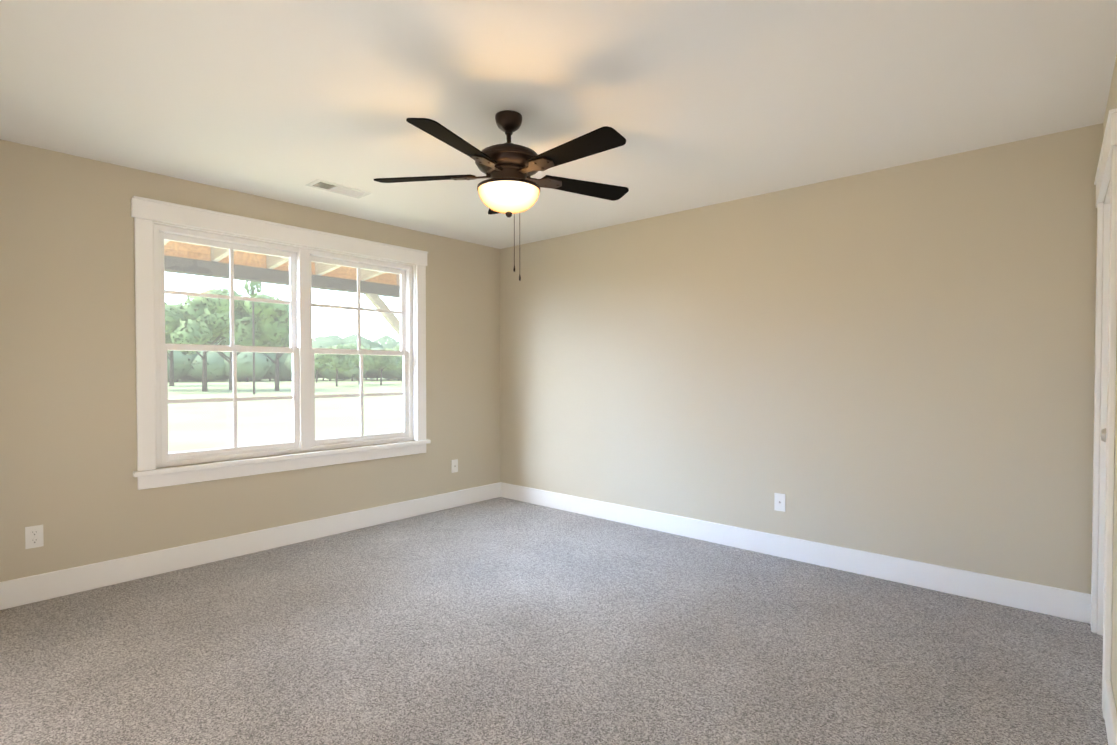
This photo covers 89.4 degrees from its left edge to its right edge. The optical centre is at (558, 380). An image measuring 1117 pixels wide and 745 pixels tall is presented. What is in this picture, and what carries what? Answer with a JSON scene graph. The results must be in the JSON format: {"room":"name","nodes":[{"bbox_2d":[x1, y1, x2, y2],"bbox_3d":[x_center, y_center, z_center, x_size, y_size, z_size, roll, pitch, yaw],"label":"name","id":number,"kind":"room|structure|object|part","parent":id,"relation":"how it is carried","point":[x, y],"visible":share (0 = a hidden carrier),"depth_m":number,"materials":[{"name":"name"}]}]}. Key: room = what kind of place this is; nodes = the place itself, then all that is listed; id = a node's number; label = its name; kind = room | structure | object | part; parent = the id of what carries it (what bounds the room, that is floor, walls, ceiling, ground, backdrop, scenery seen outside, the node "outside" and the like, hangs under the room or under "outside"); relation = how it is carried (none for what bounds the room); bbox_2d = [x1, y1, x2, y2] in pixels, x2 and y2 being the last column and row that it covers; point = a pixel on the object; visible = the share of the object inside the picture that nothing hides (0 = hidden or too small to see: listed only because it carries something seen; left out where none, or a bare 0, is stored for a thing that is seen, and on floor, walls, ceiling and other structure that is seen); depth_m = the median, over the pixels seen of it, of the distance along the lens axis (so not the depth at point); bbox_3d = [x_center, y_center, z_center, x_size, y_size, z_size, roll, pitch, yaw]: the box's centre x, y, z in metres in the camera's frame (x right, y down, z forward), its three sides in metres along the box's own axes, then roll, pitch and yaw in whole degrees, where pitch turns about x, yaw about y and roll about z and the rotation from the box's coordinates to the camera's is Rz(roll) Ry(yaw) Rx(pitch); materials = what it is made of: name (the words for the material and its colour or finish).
{"room":"empty bedroom","nodes":[
{"label":"empty bedroom","id":0,"kind":"room"},
{"bbox_2d":[0,139,500,581],"bbox_3d":[-1.908,-0.049,4.167,0.150,2.440,4.170,1,1,41],"label":"wall","id":1,"kind":"structure","parent":0,"point":[68,438],"depth_m":3.29,"materials":[{"name":"beige paint"}]},
{"bbox_2d":[25,524,43,548],"bbox_3d":[-2.814,0.838,3.032,0.009,0.118,0.072,1,1,41],"label":"electrical outlet","id":2,"kind":"object","parent":1,"relation":"attached to","point":[34,537],"visible":1,"depth_m":3.03,"materials":[{"name":"white plastic"}]},
{"bbox_2d":[0,482,499,609],"bbox_3d":[-1.864,1.100,4.108,0.019,0.145,3.870,1,1,41],"label":"baseboard","id":3,"kind":"structure","parent":1,"relation":"attached to","point":[45,586],"depth_m":3.67,"materials":[{"name":"white"}]},
{"bbox_2d":[131,196,430,489],"bbox_3d":[-1.866,-0.233,4.156,0.173,1.741,2.098,1,1,41],"label":"window unit","id":4,"kind":"structure","parent":1,"relation":"in","point":[300,348],"depth_m":3.97,"materials":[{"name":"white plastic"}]},
{"bbox_2d":[451,459,457,472],"bbox_3d":[-0.944,0.779,5.151,0.015,0.118,0.072,1,1,41],"label":"electrical outlet","id":5,"kind":"object","parent":1,"relation":"attached to","point":[454,466],"visible":1,"depth_m":5.15,"materials":[{"name":"white plastic"}]},
{"bbox_2d":[164,240,399,336],"bbox_3d":[-2.607,-0.251,5.693,2.921,2.931,11.500,1,1,41],"label":"porch roof","id":6,"kind":"structure","parent":0,"point":[177,248],"depth_m":6.34,"materials":[{"name":"brown wood"}]},
{"bbox_2d":[0,497,1107,744],"bbox_3d":[-0.810,1.236,2.090,4.570,0.060,5.870,1,1,41],"label":"floor","id":7,"kind":"structure","parent":0,"point":[500,621],"depth_m":2.50,"materials":[{"name":"carpet"}]},
{"bbox_2d":[0,0,1116,248],"bbox_3d":[-0.810,-1.284,2.048,4.570,0.100,5.870,1,1,41],"label":"ceiling","id":8,"kind":"structure","parent":0,"point":[700,102],"depth_m":2.41,"materials":[{"name":"white paint"}]},
{"bbox_2d":[305,179,371,198],"bbox_3d":[-1.445,-1.256,3.719,0.170,0.012,0.370,1,1,41],"label":"ceiling vent","id":9,"kind":"object","parent":8,"relation":"in","point":[336,188],"visible":1,"depth_m":3.70,"materials":[{"name":"white plastic"}]},
{"bbox_2d":[374,110,628,280],"bbox_3d":[-0.207,-0.868,2.631,1.227,0.750,1.269,1,1,41],"label":"ceiling fan","id":10,"kind":"object","parent":8,"relation":"hanging from","point":[510,187],"visible":1,"depth_m":2.55,"materials":[{"name":"brown metal"}]},
{"bbox_3d":[-0.234,-0.850,2.664,0.290,0.111,0.290,1,1,41],"label":"lamp shade","id":11,"kind":"part","parent":10,"relation":"part of","materials":[{"name":"white glass"}]},
{"bbox_2d":[500,123,1102,593],"bbox_3d":[1.136,-0.049,4.166,4.420,2.440,0.150,1,1,41],"label":"wall","id":12,"kind":"structure","parent":0,"point":[896,361],"depth_m":3.49,"materials":[{"name":"beige paint"}]},
{"bbox_2d":[774,493,785,511],"bbox_3d":[1.477,0.813,3.771,0.072,0.118,0.015,1,1,41],"label":"electrical outlet","id":13,"kind":"object","parent":12,"relation":"attached to","point":[779,501],"visible":1,"depth_m":3.77,"materials":[{"name":"white plastic"}]},
{"bbox_2d":[500,482,1090,623],"bbox_3d":[1.020,1.099,4.168,4.270,0.145,0.030,1,1,41],"label":"baseboard","id":14,"kind":"structure","parent":12,"relation":"attached to","point":[1056,602],"depth_m":3.51,"materials":[{"name":"white"}]},
{"bbox_2d":[1097,55,1116,711],"bbox_3d":[0.839,0.011,0.598,0.150,2.440,5.600,1,1,41],"label":"wall","id":15,"kind":"structure","parent":0,"point":[1112,101],"depth_m":1.96,"materials":[{"name":"beige paint"}]},
{"bbox_2d":[1100,428,1105,441],"bbox_3d":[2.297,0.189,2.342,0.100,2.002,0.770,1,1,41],"label":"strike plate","id":16,"kind":"structure","parent":15,"relation":"in","point":[1103,435],"depth_m":2.12,"materials":[{"name":"white metal"}]},
{"bbox_2d":[1091,108,1116,718],"bbox_3d":[2.327,0.125,2.314,0.180,2.154,1.020,1,1,41],"label":"door frame","id":17,"kind":"structure","parent":15,"relation":"attached to","point":[1104,466],"depth_m":2.54,"materials":[{"name":"white wood"}]},
{"bbox_2d":[1105,680,1116,744],"bbox_3d":[1.002,1.153,0.927,0.015,0.145,2.880,1,1,41],"label":"baseboard","id":18,"kind":"structure","parent":15,"relation":"attached to","point":[1110,709],"depth_m":1.86,"materials":[{"name":"white"}]},
{"label":"outside","id":19,"kind":"structure","parent":0,"visible":0},
{"bbox_2d":[168,378,402,452],"bbox_3d":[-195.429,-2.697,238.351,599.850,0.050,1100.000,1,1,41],"label":"lawn","id":20,"kind":"structure","parent":19,"point":[195,415],"depth_m":17.47,"materials":[{"name":"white plant"}]},
{"bbox_2d":[165,304,182,351],"bbox_3d":[-28.408,-2.722,38.561,5.971,6.833,6.414,1,1,41],"label":"tree","id":21,"kind":"object","parent":20,"relation":"on","point":[168,340],"depth_m":38.26,"materials":[{"name":"green plant"}]},
{"bbox_2d":[165,302,209,385],"bbox_3d":[-34.270,-3.465,50.240,7.928,7.923,6.719,1,1,41],"label":"tree","id":22,"kind":"object","parent":20,"relation":"on","point":[171,359],"depth_m":49.45,"materials":[{"name":"green plant"}]},
{"bbox_2d":[165,288,250,390],"bbox_3d":[-23.306,-2.560,36.418,6.948,6.581,6.775,1,1,41],"label":"tree","id":23,"kind":"object","parent":20,"relation":"on","point":[216,312],"depth_m":35.02,"materials":[{"name":"green plant"}]},
{"bbox_2d":[165,288,287,389],"bbox_3d":[-22.581,-2.857,38.763,6.068,7.095,7.522,1,1,41],"label":"tree","id":24,"kind":"object","parent":20,"relation":"on","point":[224,342],"depth_m":38.84,"materials":[{"name":"green plant"}]},
{"bbox_2d":[243,281,261,393],"bbox_3d":[-17.119,-2.737,31.678,0.857,7.084,0.964,1,1,41],"label":"lamp post","id":25,"kind":"object","parent":20,"relation":"on","point":[257,285],"depth_m":31.67,"materials":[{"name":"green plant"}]},
{"bbox_2d":[222,295,289,390],"bbox_3d":[-19.340,-2.462,37.514,5.678,6.348,5.122,1,1,41],"label":"tree","id":26,"kind":"object","parent":20,"relation":"on","point":[268,309],"depth_m":36.20,"materials":[{"name":"green plant"}]},
{"bbox_2d":[167,338,401,381],"bbox_3d":[-32.411,-2.954,80.284,37.204,6.418,58.126,1,1,41],"label":"tree band","id":27,"kind":"object","parent":20,"relation":"on","point":[284,363],"depth_m":69.51,"materials":[{"name":"green plant"}]},
{"bbox_2d":[218,333,399,349],"bbox_3d":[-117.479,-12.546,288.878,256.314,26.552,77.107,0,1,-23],"label":"tree","id":28,"kind":"object","parent":20,"relation":"on","point":[323,340],"depth_m":278.33,"materials":[{"name":"green plant"}]},
{"bbox_2d":[315,358,330,381],"bbox_3d":[-27.423,-1.300,64.645,3.107,3.105,3.538,1,1,41],"label":"tree","id":29,"kind":"object","parent":20,"relation":"on","point":[322,367],"depth_m":64.32,"materials":[{"name":"green plant"}]},
{"bbox_2d":[314,344,359,385],"bbox_3d":[-19.031,-1.319,48.408,3.319,3.692,3.659,1,1,41],"label":"tree","id":30,"kind":"object","parent":20,"relation":"on","point":[343,364],"depth_m":47.57,"materials":[{"name":"green plant"}]},
{"bbox_2d":[345,344,365,384],"bbox_3d":[-18.812,-1.621,54.701,4.346,4.084,4.261,1,1,41],"label":"tree","id":31,"kind":"object","parent":20,"relation":"on","point":[355,346],"depth_m":54.11,"materials":[{"name":"green plant"}]},
{"bbox_2d":[357,347,401,384],"bbox_3d":[-16.621,-1.333,52.661,3.491,3.577,4.247,1,1,41],"label":"tree","id":32,"kind":"object","parent":20,"relation":"on","point":[373,361],"depth_m":51.80,"materials":[{"name":"green plant"}]},
{"bbox_2d":[393,345,402,382],"bbox_3d":[-16.727,-1.721,59.736,3.986,4.113,4.278,1,1,41],"label":"tree","id":33,"kind":"object","parent":20,"relation":"on","point":[397,348],"depth_m":59.16,"materials":[{"name":"green plant"}]}
]}

